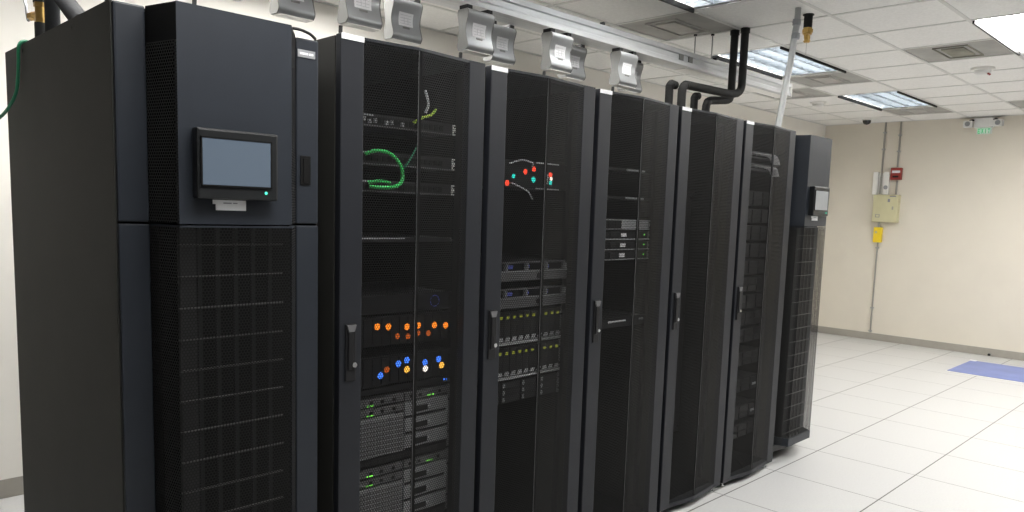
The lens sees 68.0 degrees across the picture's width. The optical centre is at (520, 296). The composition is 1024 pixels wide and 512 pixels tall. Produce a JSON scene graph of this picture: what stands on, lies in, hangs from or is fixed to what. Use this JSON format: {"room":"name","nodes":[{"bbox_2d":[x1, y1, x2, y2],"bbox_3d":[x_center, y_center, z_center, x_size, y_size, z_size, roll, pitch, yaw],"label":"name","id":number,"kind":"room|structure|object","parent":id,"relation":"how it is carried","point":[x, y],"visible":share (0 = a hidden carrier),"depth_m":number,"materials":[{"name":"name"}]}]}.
{"room":"server room","nodes":[
{"label":"server room","id":0,"kind":"room"},
{"bbox_2d":[0,0,825,479],"bbox_3d":[-0.414,-0.699,5.886,0.100,3.100,12.593,8,9,44],"label":"wall","id":1,"kind":"structure","parent":0,"point":[14,26],"depth_m":3.85,"materials":[{"name":"beige paint"}]},
{"bbox_2d":[0,329,810,498],"bbox_3d":[-0.392,0.794,6.050,0.008,0.096,12.485,8,9,44],"label":"baseboard","id":2,"kind":"structure","parent":1,"relation":"attached to","point":[10,487],"depth_m":3.85,"materials":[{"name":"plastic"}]},
{"bbox_2d":[0,332,1023,511],"bbox_3d":[1.732,1.200,3.973,6.200,0.100,12.693,8,9,44],"label":"floor","id":3,"kind":"structure","parent":0,"point":[892,430],"depth_m":5.31,"materials":[{"name":"white tile"}]},
{"bbox_2d":[5,0,317,511],"bbox_3d":[-1.177,0.201,2.516,1.256,2.013,0.579,8,9,44],"label":"cooling unit","id":4,"kind":"object","parent":3,"relation":"on","point":[163,156],"visible":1,"depth_m":2.08,"materials":[{"name":"black metal"}]},
{"bbox_2d":[0,40,28,118],"bbox_3d":[-1.773,-0.717,2.593,0.364,0.278,0.056,6,8,34],"label":"ground wire","id":5,"kind":"object","parent":4,"relation":"attached to","point":[20,42],"visible":0.91,"depth_m":2.48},
{"bbox_2d":[23,0,44,36],"bbox_3d":[-1.669,-1.067,2.607,0.168,0.451,0.050,8,9,44],"label":"insulated pipe","id":6,"kind":"object","parent":4,"relation":"on","point":[37,16],"visible":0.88,"depth_m":2.56,"materials":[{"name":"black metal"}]},
{"bbox_2d":[44,0,60,31],"bbox_3d":[-1.535,-1.207,2.472,0.045,0.768,0.045,8,9,44],"label":"insulated pipe","id":7,"kind":"object","parent":4,"relation":"on","point":[51,10],"visible":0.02,"depth_m":2.49,"materials":[{"name":"black rubber"}]},
{"bbox_2d":[54,0,84,19],"bbox_3d":[-1.398,-0.894,2.360,0.242,0.168,0.055,8,9,44],"label":"insulated pipe","id":8,"kind":"object","parent":4,"relation":"on","point":[70,9],"visible":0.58,"depth_m":2.32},
{"bbox_2d":[159,226,289,511],"bbox_3d":[-0.821,0.486,2.181,0.063,1.363,0.370,8,9,44],"label":"grille","id":9,"kind":"object","parent":4,"relation":"attached to","point":[166,234],"depth_m":2.12,"materials":[{"name":"black metal"}]},
{"bbox_2d":[292,27,315,39],"bbox_3d":[-0.649,-0.775,2.232,0.056,0.016,0.137,8,9,44],"label":"power cable","id":10,"kind":"object","parent":4,"relation":"on","point":[294,28],"visible":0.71,"depth_m":2.22,"materials":[{"name":"black rubber"}]},
{"bbox_2d":[314,32,484,511],"bbox_3d":[-0.733,0.149,2.978,1.084,2.047,0.594,8,9,44],"label":"rack","id":11,"kind":"object","parent":3,"relation":"on","point":[357,75],"depth_m":2.54,"materials":[{"name":"black metal"}]},
{"bbox_2d":[359,447,447,511],"bbox_3d":[-0.657,0.682,2.945,0.622,0.243,0.484,8,9,44],"label":"chassis","id":12,"kind":"object","parent":11,"relation":"in","point":[446,448],"visible":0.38,"depth_m":2.76,"materials":[{"name":"silver metal"}]},
{"bbox_2d":[360,383,449,468],"bbox_3d":[-0.649,0.434,2.917,0.622,0.243,0.484,8,9,44],"label":"chassis","id":13,"kind":"object","parent":11,"relation":"in","point":[426,387],"visible":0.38,"depth_m":2.71,"materials":[{"name":"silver metal"}]},
{"bbox_2d":[361,309,450,348],"bbox_3d":[-0.605,0.095,2.845,0.514,0.102,0.484,8,9,44],"label":"array","id":14,"kind":"object","parent":11,"relation":"in","point":[421,311],"visible":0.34,"depth_m":2.69,"materials":[{"name":"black metal"}]},
{"bbox_2d":[361,342,450,388],"bbox_3d":[-0.610,0.234,2.861,0.514,0.102,0.484,8,9,44],"label":"array","id":15,"kind":"object","parent":11,"relation":"in","point":[435,346],"visible":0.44,"depth_m":2.72,"materials":[{"name":"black metal"}]},
{"bbox_2d":[361,282,451,314],"bbox_3d":[-0.568,0.005,2.802,0.409,0.062,0.484,8,9,44],"label":"chassis","id":16,"kind":"object","parent":11,"relation":"in","point":[377,290],"visible":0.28,"depth_m":2.73,"materials":[{"name":"black metal"}]},
{"bbox_2d":[362,233,452,242],"bbox_3d":[-0.579,-0.218,2.794,0.459,0.018,0.484,8,9,44],"label":"shelf","id":17,"kind":"object","parent":11,"relation":"in","point":[364,235],"visible":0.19,"depth_m":2.72,"materials":[{"name":"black metal"}]},
{"bbox_2d":[362,180,453,195],"bbox_3d":[-0.519,-0.390,2.721,0.309,0.039,0.484,8,9,44],"label":"switch","id":18,"kind":"object","parent":11,"relation":"in","point":[367,187],"visible":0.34,"depth_m":2.69,"materials":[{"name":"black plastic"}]},
{"bbox_2d":[368,179,390,184],"bbox_3d":[-0.467,-0.379,2.532,0.030,0.022,0.093,8,9,44],"label":"cable","id":19,"kind":"object","parent":18,"relation":"attached to","point":[374,179],"visible":0.49,"depth_m":2.52,"materials":[{"name":"green plastic"}]},
{"bbox_2d":[369,175,403,188],"bbox_3d":[-0.443,-0.394,2.546,0.136,0.072,0.040,-4,9,-41],"label":"cable","id":20,"kind":"object","parent":18,"relation":"attached to","point":[399,185],"visible":0.51,"depth_m":2.53,"materials":[{"name":"green plastic"}]},
{"bbox_2d":[363,151,454,170],"bbox_3d":[-0.516,-0.482,2.711,0.309,0.043,0.484,8,9,44],"label":"switch","id":21,"kind":"object","parent":11,"relation":"in","point":[387,157],"visible":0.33,"depth_m":2.67,"materials":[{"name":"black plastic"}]},
{"bbox_2d":[366,148,403,173],"bbox_3d":[-0.450,-0.450,2.528,0.144,0.078,0.027,-3,8,-35],"label":"cable","id":22,"kind":"object","parent":21,"relation":"attached to","point":[372,151],"visible":0.56,"depth_m":2.52,"materials":[{"name":"green plastic"}]},
{"bbox_2d":[363,112,455,138],"bbox_3d":[-0.510,-0.605,2.695,0.316,0.041,0.484,8,9,44],"label":"switch","id":23,"kind":"object","parent":11,"relation":"in","point":[375,117],"visible":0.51,"depth_m":2.66,"materials":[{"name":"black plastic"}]},
{"bbox_2d":[413,109,436,122],"bbox_3d":[-0.327,-0.625,2.636,0.097,0.062,0.027,-3,8,-39],"label":"cable","id":24,"kind":"object","parent":23,"relation":"attached to","point":[434,109],"visible":0.38,"depth_m":2.63,"materials":[{"name":"plastic"}]},
{"bbox_2d":[424,90,429,112],"bbox_3d":[-0.330,-0.680,2.653,0.022,0.078,0.023,8,9,44],"label":"cable","id":25,"kind":"object","parent":23,"relation":"attached to","point":[424,90],"visible":0.57,"depth_m":2.65,"materials":[{"name":"grey plastic"}]},
{"bbox_2d":[473,65,595,511],"bbox_3d":[-0.296,0.113,3.418,1.084,2.047,0.594,8,9,44],"label":"rack","id":26,"kind":"object","parent":3,"relation":"on","point":[527,450],"visible":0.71,"depth_m":3.07,"materials":[{"name":"black metal"}]},
{"bbox_2d":[476,371,558,408],"bbox_3d":[-0.213,0.357,3.355,0.613,0.092,0.484,8,9,44],"label":"server","id":27,"kind":"object","parent":26,"relation":"in","point":[550,379],"visible":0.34,"depth_m":3.17,"materials":[{"name":"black metal"}]},
{"bbox_2d":[477,339,559,382],"bbox_3d":[-0.172,0.241,3.304,0.518,0.135,0.484,8,9,44],"label":"array","id":28,"kind":"object","parent":26,"relation":"in","point":[521,344],"visible":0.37,"depth_m":3.14,"materials":[{"name":"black metal"}]},
{"bbox_2d":[478,305,561,345],"bbox_3d":[-0.167,0.098,3.288,0.518,0.139,0.484,8,9,44],"label":"array","id":29,"kind":"object","parent":26,"relation":"in","point":[515,310],"visible":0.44,"depth_m":3.13,"materials":[{"name":"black metal"}]},
{"bbox_2d":[479,281,565,308],"bbox_3d":[-0.193,-0.026,3.305,0.634,0.080,0.486,8,9,44],"label":"server","id":30,"kind":"object","parent":26,"relation":"in","point":[503,284],"visible":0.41,"depth_m":3.13,"materials":[{"name":"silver metal"}]},
{"bbox_2d":[480,255,566,281],"bbox_3d":[-0.189,-0.133,3.292,0.634,0.078,0.486,8,9,44],"label":"server","id":31,"kind":"object","parent":26,"relation":"in","point":[510,267],"visible":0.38,"depth_m":3.11,"materials":[{"name":"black metal"}]},
{"bbox_2d":[482,157,566,190],"bbox_3d":[-0.097,-0.505,3.169,0.360,0.108,0.484,8,9,44],"label":"patch panel","id":32,"kind":"object","parent":26,"relation":"in","point":[506,186],"visible":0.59,"depth_m":3.08,"materials":[{"name":"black metal"}]},
{"bbox_2d":[577,89,678,511],"bbox_3d":[0.142,0.078,3.857,1.084,2.047,0.594,8,9,44],"label":"rack","id":33,"kind":"object","parent":3,"relation":"on","point":[623,371],"visible":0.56,"depth_m":3.55,"materials":[{"name":"black metal"}]},
{"bbox_2d":[601,309,644,328],"bbox_3d":[0.230,0.095,3.770,0.609,0.046,0.484,8,9,44],"label":"server","id":34,"kind":"object","parent":33,"relation":"in","point":[637,317],"visible":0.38,"depth_m":3.63,"materials":[{"name":"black metal"}]},
{"bbox_2d":[604,249,647,259],"bbox_3d":[0.241,-0.219,3.734,0.609,0.040,0.484,8,9,44],"label":"server","id":35,"kind":"object","parent":33,"relation":"in","point":[642,251],"visible":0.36,"depth_m":3.57,"materials":[{"name":"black metal"}]},
{"bbox_2d":[605,240,648,249],"bbox_3d":[0.242,-0.266,3.729,0.609,0.040,0.484,8,9,44],"label":"server","id":36,"kind":"object","parent":33,"relation":"in","point":[639,241],"visible":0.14,"depth_m":3.56,"materials":[{"name":"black metal"}]},
{"bbox_2d":[605,229,649,239],"bbox_3d":[0.244,-0.312,3.724,0.609,0.040,0.484,8,9,44],"label":"server","id":37,"kind":"object","parent":33,"relation":"in","point":[606,229],"visible":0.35,"depth_m":3.56,"materials":[{"name":"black metal"}]},
{"bbox_2d":[606,218,649,229],"bbox_3d":[0.247,-0.362,3.716,0.614,0.047,0.484,8,9,44],"label":"server","id":38,"kind":"object","parent":33,"relation":"in","point":[646,226],"visible":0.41,"depth_m":3.55,"materials":[{"name":"silver metal"}]},
{"bbox_2d":[607,195,650,200],"bbox_3d":[0.358,-0.468,3.598,0.314,0.017,0.484,8,9,44],"label":"shelf","id":39,"kind":"object","parent":33,"relation":"in","point":[607,195],"visible":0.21,"depth_m":3.54,"materials":[{"name":"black metal"}]},
{"bbox_2d":[608,167,652,173],"bbox_3d":[0.362,-0.596,3.583,0.314,0.017,0.484,8,9,44],"label":"shelf","id":40,"kind":"object","parent":33,"relation":"in","point":[648,172],"visible":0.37,"depth_m":3.56,"materials":[{"name":"black metal"}]},
{"bbox_2d":[656,106,743,511],"bbox_3d":[0.580,0.043,4.297,1.084,2.047,0.594,8,9,44],"label":"rack","id":41,"kind":"object","parent":3,"relation":"on","point":[709,144],"visible":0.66,"depth_m":3.99,"materials":[{"name":"black metal"}]},
{"bbox_2d":[673,192,692,431],"bbox_3d":[0.761,0.114,4.119,0.016,1.360,0.490,8,9,44],"label":"panel","id":42,"kind":"object","parent":41,"relation":"attached to","point":[688,221],"visible":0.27,"depth_m":4.27,"materials":[{"name":"black metal"}]},
{"bbox_2d":[719,120,795,486],"bbox_3d":[1.017,0.007,4.736,1.084,2.047,0.594,8,9,44],"label":"rack","id":43,"kind":"object","parent":3,"relation":"on","point":[743,455],"visible":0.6,"depth_m":4.38,"materials":[{"name":"black metal"}]},
{"bbox_2d":[665,80,678,103],"bbox_3d":[0.936,-1.184,4.728,0.052,0.322,0.092,8,9,44],"label":"insulated pipe","id":44,"kind":"object","parent":43,"relation":"on","point":[671,84],"visible":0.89,"depth_m":4.69,"materials":[{"name":"black plastic"}]},
{"bbox_2d":[733,416,756,437],"bbox_3d":[1.081,0.776,4.734,0.609,0.083,0.484,8,9,44],"label":"server","id":45,"kind":"object","parent":43,"relation":"in","point":[745,421],"visible":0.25,"depth_m":4.59,"materials":[{"name":"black metal"}]},
{"bbox_2d":[734,396,757,418],"bbox_3d":[1.085,0.662,4.720,0.612,0.083,0.484,8,9,44],"label":"server","id":46,"kind":"object","parent":43,"relation":"in","point":[741,399],"visible":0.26,"depth_m":4.59,"materials":[{"name":"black metal"}]},
{"bbox_2d":[736,370,759,392],"bbox_3d":[1.091,0.499,4.702,0.612,0.083,0.484,8,9,44],"label":"server","id":47,"kind":"object","parent":43,"relation":"in","point":[750,374],"visible":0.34,"depth_m":4.57,"materials":[{"name":"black metal"}]},
{"bbox_2d":[738,344,761,365],"bbox_3d":[1.095,0.340,4.685,0.609,0.083,0.484,8,9,44],"label":"server","id":48,"kind":"object","parent":43,"relation":"in","point":[745,346],"visible":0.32,"depth_m":4.54,"materials":[{"name":"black metal"}]},
{"bbox_2d":[739,324,763,341],"bbox_3d":[1.100,0.201,4.669,0.609,0.083,0.484,8,9,44],"label":"server","id":49,"kind":"object","parent":43,"relation":"in","point":[741,328],"visible":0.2,"depth_m":4.52,"materials":[{"name":"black metal"}]},
{"bbox_2d":[741,308,764,325],"bbox_3d":[1.103,0.101,4.657,0.609,0.083,0.484,8,9,44],"label":"server","id":50,"kind":"object","parent":43,"relation":"in","point":[746,310],"visible":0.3,"depth_m":4.51,"materials":[{"name":"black metal"}]},
{"bbox_2d":[742,291,765,308],"bbox_3d":[1.106,0.002,4.646,0.609,0.083,0.484,8,9,44],"label":"server","id":51,"kind":"object","parent":43,"relation":"in","point":[750,299],"visible":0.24,"depth_m":4.50,"materials":[{"name":"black metal"}]},
{"bbox_2d":[743,275,766,291],"bbox_3d":[1.110,-0.097,4.635,0.609,0.083,0.484,8,9,44],"label":"server","id":52,"kind":"object","parent":43,"relation":"in","point":[752,276],"visible":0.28,"depth_m":4.49,"materials":[{"name":"black metal"}]},
{"bbox_2d":[744,258,767,274],"bbox_3d":[1.113,-0.197,4.624,0.609,0.083,0.484,8,9,44],"label":"server","id":53,"kind":"object","parent":43,"relation":"in","point":[748,260],"visible":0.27,"depth_m":4.47,"materials":[{"name":"black metal"}]},
{"bbox_2d":[745,242,769,257],"bbox_3d":[1.116,-0.296,4.612,0.609,0.083,0.484,8,9,44],"label":"server","id":54,"kind":"object","parent":43,"relation":"in","point":[747,245],"visible":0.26,"depth_m":4.45,"materials":[{"name":"black metal"}]},
{"bbox_2d":[746,226,770,239],"bbox_3d":[1.119,-0.395,4.601,0.609,0.083,0.484,8,9,44],"label":"server","id":55,"kind":"object","parent":43,"relation":"in","point":[754,227],"visible":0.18,"depth_m":4.45,"materials":[{"name":"black metal"}]},
{"bbox_2d":[747,209,771,222],"bbox_3d":[1.123,-0.495,4.590,0.609,0.083,0.484,8,9,44],"label":"server","id":56,"kind":"object","parent":43,"relation":"in","point":[753,213],"visible":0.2,"depth_m":4.43,"materials":[{"name":"black metal"}]},
{"bbox_2d":[749,191,772,205],"bbox_3d":[1.126,-0.594,4.579,0.609,0.083,0.484,8,9,44],"label":"server","id":57,"kind":"object","parent":43,"relation":"in","point":[752,192],"visible":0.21,"depth_m":4.42,"materials":[{"name":"black metal"}]},
{"bbox_2d":[751,151,774,161],"bbox_3d":[1.258,-0.821,4.429,0.259,0.041,0.484,8,9,44],"label":"bay","id":58,"kind":"object","parent":43,"relation":"in","point":[756,159],"visible":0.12,"depth_m":4.41,"materials":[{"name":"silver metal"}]},
{"bbox_2d":[751,163,774,172],"bbox_3d":[1.256,-0.754,4.436,0.259,0.041,0.484,8,9,44],"label":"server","id":59,"kind":"object","parent":43,"relation":"in","point":[753,171],"visible":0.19,"depth_m":4.42,"materials":[{"name":"black metal"}]},
{"bbox_2d":[773,135,832,451],"bbox_3d":[1.419,-0.040,5.205,1.256,2.013,0.579,8,9,44],"label":"cooling unit","id":60,"kind":"object","parent":3,"relation":"on","point":[812,156],"visible":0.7,"depth_m":4.75,"materials":[{"name":"black metal"}]},
{"bbox_2d":[690,92,700,108],"bbox_3d":[1.158,-1.204,5.044,0.052,0.305,0.075,8,9,44],"label":"insulated pipe","id":61,"kind":"object","parent":60,"relation":"on","point":[696,96],"visible":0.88,"depth_m":5.01,"materials":[{"name":"black plastic"}]},
{"bbox_2d":[774,227,817,437],"bbox_3d":[1.775,0.245,4.870,0.063,1.363,0.370,8,9,44],"label":"grille","id":62,"kind":"object","parent":60,"relation":"attached to","point":[793,254],"depth_m":4.80,"materials":[{"name":"black metal"}]},
{"bbox_2d":[945,359,1023,382],"bbox_3d":[5.211,0.813,7.883,1.188,0.016,0.920,8,9,44],"label":"floor mat","id":63,"kind":"object","parent":3,"relation":"on","point":[972,367],"visible":1,"depth_m":8.01,"materials":[{"name":"blue plastic"}]},
{"bbox_2d":[313,0,1023,125],"bbox_3d":[1.829,-1.755,3.639,6.000,0.276,12.493,8,9,44],"label":"ceiling","id":64,"kind":"structure","parent":0,"point":[868,39],"depth_m":5.49,"materials":[{"name":"tile"}]},
{"bbox_2d":[619,12,734,39],"bbox_3d":[1.060,-1.814,5.119,0.580,0.018,0.580,8,9,44],"label":"ceiling vent","id":65,"kind":"object","parent":64,"relation":"in","point":[683,25],"visible":0.93,"depth_m":5.09,"materials":[{"name":"metal"}]},
{"bbox_2d":[645,18,708,35],"bbox_3d":[1.060,-1.811,5.120,0.231,0.012,0.420,8,9,44],"label":"grille","id":66,"kind":"object","parent":65,"relation":"attached to","point":[675,26],"depth_m":5.08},
{"bbox_2d":[659,0,736,12],"bbox_3d":[0.850,-1.758,4.040,0.582,0.158,1.191,8,9,44],"label":"ceiling light","id":67,"kind":"object","parent":64,"relation":"attached to","point":[688,5],"visible":1,"depth_m":4.56,"materials":[{"name":"white plastic"}]},
{"bbox_2d":[711,34,714,58],"bbox_3d":[1.331,-1.729,5.265,0.026,0.173,0.022,8,9,44],"label":"rod","id":68,"kind":"object","parent":64,"relation":"hanging from","point":[712,35],"visible":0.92,"depth_m":5.26,"materials":[{"name":"grey metal"}]},
{"bbox_2d":[422,0,792,98],"bbox_3d":[0.398,-1.529,4.411,0.148,0.122,4.944,8,9,44],"label":"busway","id":69,"kind":"object","parent":68,"relation":"hanging from","point":[524,14],"visible":0.94,"depth_m":4.47,"materials":[{"name":"metal"}]},
{"bbox_2d":[270,0,315,22],"bbox_3d":[-0.970,-1.294,3.235,0.080,0.214,0.172,8,9,44],"label":"box","id":70,"kind":"object","parent":69,"relation":"attached to","point":[297,10],"visible":1,"depth_m":3.22,"materials":[{"name":"silver metal"}]},
{"bbox_2d":[337,0,382,31],"bbox_3d":[-0.672,-1.238,3.189,0.080,0.214,0.172,8,9,44],"label":"box","id":71,"kind":"object","parent":69,"relation":"attached to","point":[365,15],"visible":1,"depth_m":3.17,"materials":[{"name":"silver metal"}]},
{"bbox_2d":[338,25,342,32],"bbox_3d":[-0.749,-1.011,3.133,0.019,0.215,0.053,3,7,9],"label":"power cable","id":72,"kind":"object","parent":71,"relation":"hanging from","point":[340,30],"visible":0.27,"depth_m":3.13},
{"bbox_2d":[383,0,422,45],"bbox_3d":[-0.562,-1.327,3.646,0.080,0.214,0.172,8,9,44],"label":"box","id":73,"kind":"object","parent":69,"relation":"attached to","point":[402,17],"visible":0.98,"depth_m":3.62,"materials":[{"name":"silver metal"}]},
{"bbox_2d":[457,4,494,56],"bbox_3d":[-0.212,-1.275,3.651,0.080,0.214,0.172,8,9,44],"label":"box","id":74,"kind":"object","parent":69,"relation":"attached to","point":[475,26],"visible":1,"depth_m":3.61,"materials":[{"name":"silver metal"}]},
{"bbox_2d":[483,21,516,66],"bbox_3d":[-0.111,-1.364,4.098,0.080,0.214,0.172,8,9,44],"label":"box","id":75,"kind":"object","parent":69,"relation":"attached to","point":[503,37],"visible":0.8,"depth_m":4.08,"materials":[{"name":"silver metal"}]},
{"bbox_2d":[540,28,573,74],"bbox_3d":[0.198,-1.308,4.062,0.080,0.214,0.172,8,9,44],"label":"box","id":76,"kind":"object","parent":69,"relation":"attached to","point":[556,47],"visible":1,"depth_m":4.02,"materials":[{"name":"silver metal"}]},
{"bbox_2d":[557,44,586,81],"bbox_3d":[0.310,-1.398,4.521,0.080,0.214,0.172,8,9,44],"label":"box","id":77,"kind":"object","parent":69,"relation":"attached to","point":[578,52],"visible":0.6,"depth_m":4.52,"materials":[{"name":"silver metal"}]},
{"bbox_2d":[609,47,638,89],"bbox_3d":[0.612,-1.342,4.479,0.080,0.214,0.172,8,9,44],"label":"box","id":78,"kind":"object","parent":69,"relation":"attached to","point":[623,64],"visible":1,"depth_m":4.44,"materials":[{"name":"silver metal"}]},
{"bbox_2d":[616,60,642,94],"bbox_3d":[0.713,-1.430,4.926,0.080,0.214,0.172,8,9,44],"label":"box","id":79,"kind":"object","parent":69,"relation":"attached to","point":[639,67],"visible":0.32,"depth_m":4.94,"materials":[{"name":"silver metal"}]},
{"bbox_2d":[677,27,749,106],"bbox_3d":[1.242,-1.400,4.857,0.063,0.742,0.772,8,9,44],"label":"insulated pipe","id":80,"kind":"object","parent":64,"relation":"attached to","point":[685,85],"visible":0.96,"depth_m":4.99,"materials":[{"name":"black plastic"}]},
{"bbox_2d":[702,30,739,110],"bbox_3d":[1.335,-1.421,5.071,0.063,0.742,0.367,8,9,44],"label":"insulated pipe","id":81,"kind":"object","parent":64,"relation":"attached to","point":[734,34],"visible":0.77,"depth_m":5.13,"materials":[{"name":"black plastic"}]},
{"bbox_2d":[712,53,729,62],"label":"ceiling light","id":82,"kind":"object","parent":64,"relation":"attached to","point":[723,57],"depth_m":6.06,"materials":[{"name":"white plastic"}]},
{"bbox_2d":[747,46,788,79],"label":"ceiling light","id":83,"kind":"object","parent":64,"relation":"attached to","point":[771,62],"depth_m":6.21,"materials":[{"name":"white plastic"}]},
{"bbox_2d":[775,7,800,126],"bbox_3d":[1.598,-1.347,4.527,0.055,0.746,0.184,8,9,44],"label":"conduit","id":84,"kind":"object","parent":64,"relation":"attached to","point":[796,22],"visible":0.94,"depth_m":4.53,"materials":[{"name":"grey metal"}]},
{"bbox_2d":[757,88,831,99],"bbox_3d":[2.775,-2.050,7.701,0.580,0.018,0.580,8,9,44],"label":"ceiling vent","id":85,"kind":"object","parent":64,"relation":"in","point":[805,92],"visible":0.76,"depth_m":7.65,"materials":[{"name":"metal"}]},
{"bbox_2d":[790,90,813,97],"bbox_3d":[2.775,-2.047,7.701,0.231,0.012,0.420,8,9,44],"label":"grille","id":86,"kind":"object","parent":85,"relation":"attached to","point":[795,93],"depth_m":7.68,"materials":[{"name":"white metal"}]},
{"bbox_2d":[802,13,813,55],"bbox_3d":[1.780,-1.618,4.707,0.068,0.249,0.067,2,6,-1],"label":"sprinkler","id":87,"kind":"object","parent":64,"relation":"attached to","point":[807,30],"visible":1,"depth_m":4.68,"materials":[{"name":"gold metal"}]},
{"bbox_2d":[810,101,826,107],"bbox_3d":[3.211,-2.063,8.180,0.170,0.054,0.170,8,9,44],"label":"smoke detector","id":88,"kind":"object","parent":64,"relation":"attached to","point":[817,104],"visible":1,"depth_m":8.13,"materials":[{"name":"white plastic"}]},
{"bbox_2d":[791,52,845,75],"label":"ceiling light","id":89,"kind":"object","parent":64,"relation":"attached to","point":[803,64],"depth_m":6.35,"materials":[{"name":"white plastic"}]},
{"bbox_2d":[790,71,870,86],"bbox_3d":[2.778,-1.953,6.844,0.580,0.018,0.580,8,9,44],"label":"ceiling vent","id":90,"kind":"object","parent":64,"relation":"in","point":[832,78],"visible":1,"depth_m":6.82,"materials":[{"name":"metal"}]},
{"bbox_2d":[805,75,849,84],"bbox_3d":[2.778,-1.950,6.845,0.231,0.012,0.420,8,9,44],"label":"grille","id":91,"kind":"object","parent":90,"relation":"attached to","point":[821,79],"depth_m":6.81,"materials":[{"name":"white metal"}]},
{"bbox_2d":[862,118,871,124],"bbox_3d":[4.281,-2.152,9.368,0.120,0.074,0.120,8,9,44],"label":"dome camera","id":92,"kind":"object","parent":64,"relation":"attached to","point":[866,121],"visible":1,"depth_m":9.33,"materials":[{"name":"white plastic"}]},
{"bbox_2d":[838,91,936,110],"bbox_3d":[3.853,-2.098,7.916,0.582,0.158,1.191,8,9,44],"label":"ceiling light","id":93,"kind":"object","parent":64,"relation":"attached to","point":[894,99],"visible":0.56,"depth_m":7.97,"materials":[{"name":"white plastic"}]},
{"bbox_2d":[885,106,951,114],"bbox_3d":[4.495,-2.092,8.569,0.580,0.018,0.580,8,9,44],"label":"ceiling vent","id":94,"kind":"object","parent":64,"relation":"in","point":[921,110],"visible":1,"depth_m":8.54,"materials":[{"name":"metal"}]},
{"bbox_2d":[901,108,934,113],"bbox_3d":[4.495,-2.089,8.570,0.231,0.012,0.420,8,9,44],"label":"grille","id":95,"kind":"object","parent":94,"relation":"attached to","point":[909,110],"depth_m":8.53,"materials":[{"name":"white metal"}]},
{"bbox_2d":[905,39,1011,61],"bbox_3d":[3.213,-1.793,5.562,0.580,0.018,0.580,8,9,44],"label":"ceiling vent","id":96,"kind":"object","parent":64,"relation":"in","point":[985,47],"visible":0.95,"depth_m":5.54,"materials":[{"name":"metal"}]},
{"bbox_2d":[932,44,983,58],"bbox_3d":[3.213,-1.790,5.563,0.231,0.012,0.420,8,9,44],"label":"grille","id":97,"kind":"object","parent":96,"relation":"attached to","point":[961,50],"depth_m":5.53,"materials":[{"name":"white metal"}]},
{"bbox_2d":[971,66,994,75],"bbox_3d":[3.733,-1.810,6.124,0.170,0.060,0.170,8,9,44],"label":"smoke detector","id":98,"kind":"object","parent":64,"relation":"attached to","point":[982,70],"visible":1,"depth_m":6.08,"materials":[{"name":"white plastic"}]},
{"bbox_2d":[972,14,1023,55],"bbox_3d":[3.432,-1.772,4.915,0.582,0.158,1.191,8,9,44],"label":"ceiling light","id":99,"kind":"object","parent":64,"relation":"attached to","point":[1008,31],"visible":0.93,"depth_m":4.93,"materials":[{"name":"white plastic"}]},
{"bbox_2d":[1009,101,1023,107],"bbox_3d":[5.360,-1.967,7.719,0.580,0.018,0.580,8,9,44],"label":"ceiling vent","id":100,"kind":"object","parent":64,"relation":"in","point":[1020,104],"visible":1,"depth_m":7.83,"materials":[{"name":"white metal"}]},
{"bbox_2d":[811,106,1023,352],"bbox_3d":[6.219,-0.748,8.248,6.200,3.100,0.100,8,9,44],"label":"wall","id":101,"kind":"structure","parent":0,"point":[951,269],"depth_m":9.32,"materials":[{"name":"beige paint"}]},
{"bbox_2d":[868,243,878,331],"bbox_3d":[4.584,-0.109,9.834,0.040,1.168,0.030,8,9,44],"label":"conduit","id":102,"kind":"object","parent":101,"relation":"attached to","point":[877,247],"visible":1,"depth_m":9.83,"materials":[{"name":"metal"}]},
{"bbox_2d":[873,222,882,242],"bbox_3d":[4.593,-0.818,9.739,0.100,0.258,0.072,8,9,44],"label":"box","id":103,"kind":"object","parent":101,"relation":"attached to","point":[878,231],"visible":1,"depth_m":9.72,"materials":[{"name":"plastic"}]},
{"bbox_2d":[872,172,890,194],"bbox_3d":[4.609,-1.440,9.685,0.196,0.285,0.054,8,9,44],"label":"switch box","id":104,"kind":"object","parent":101,"relation":"attached to","point":[885,186],"visible":1,"depth_m":9.69,"materials":[{"name":"white plastic"}]},
{"bbox_2d":[879,122,886,193],"bbox_3d":[4.621,-1.755,9.665,0.040,0.897,0.030,8,9,44],"label":"conduit","id":105,"kind":"object","parent":101,"relation":"attached to","point":[884,132],"visible":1,"depth_m":9.66,"materials":[{"name":"metal"}]},
{"bbox_2d":[872,195,900,222],"bbox_3d":[4.647,-1.110,9.636,0.296,0.345,0.109,8,9,44],"label":"electrical panel","id":106,"kind":"object","parent":101,"relation":"attached to","point":[886,208],"visible":1,"depth_m":9.58,"materials":[{"name":"beige metal"}]},
{"bbox_2d":[890,168,902,179],"bbox_3d":[4.733,-1.538,9.547,0.126,0.150,0.064,8,9,44],"label":"alarm box","id":107,"kind":"object","parent":101,"relation":"attached to","point":[896,173],"visible":1,"depth_m":9.52,"materials":[{"name":"red plastic"}]},
{"bbox_2d":[897,122,901,166],"bbox_3d":[4.758,-1.902,9.517,0.040,0.562,0.030,8,9,44],"label":"conduit","id":108,"kind":"object","parent":101,"relation":"attached to","point":[900,134],"visible":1,"depth_m":9.51,"materials":[{"name":"metal"}]},
{"bbox_2d":[811,325,1023,360],"bbox_3d":[6.135,0.749,8.377,5.992,0.092,0.006,8,9,44],"label":"baseboard","id":109,"kind":"structure","parent":101,"relation":"attached to","point":[821,329],"depth_m":9.46,"materials":[{"name":"plastic"}]},
{"bbox_2d":[963,117,1003,133],"bbox_3d":[5.390,-1.984,8.829,0.406,0.186,0.104,8,9,44],"label":"exit light","id":110,"kind":"object","parent":101,"relation":"attached to","point":[983,125],"visible":1,"depth_m":8.84,"materials":[{"name":"white plastic"}]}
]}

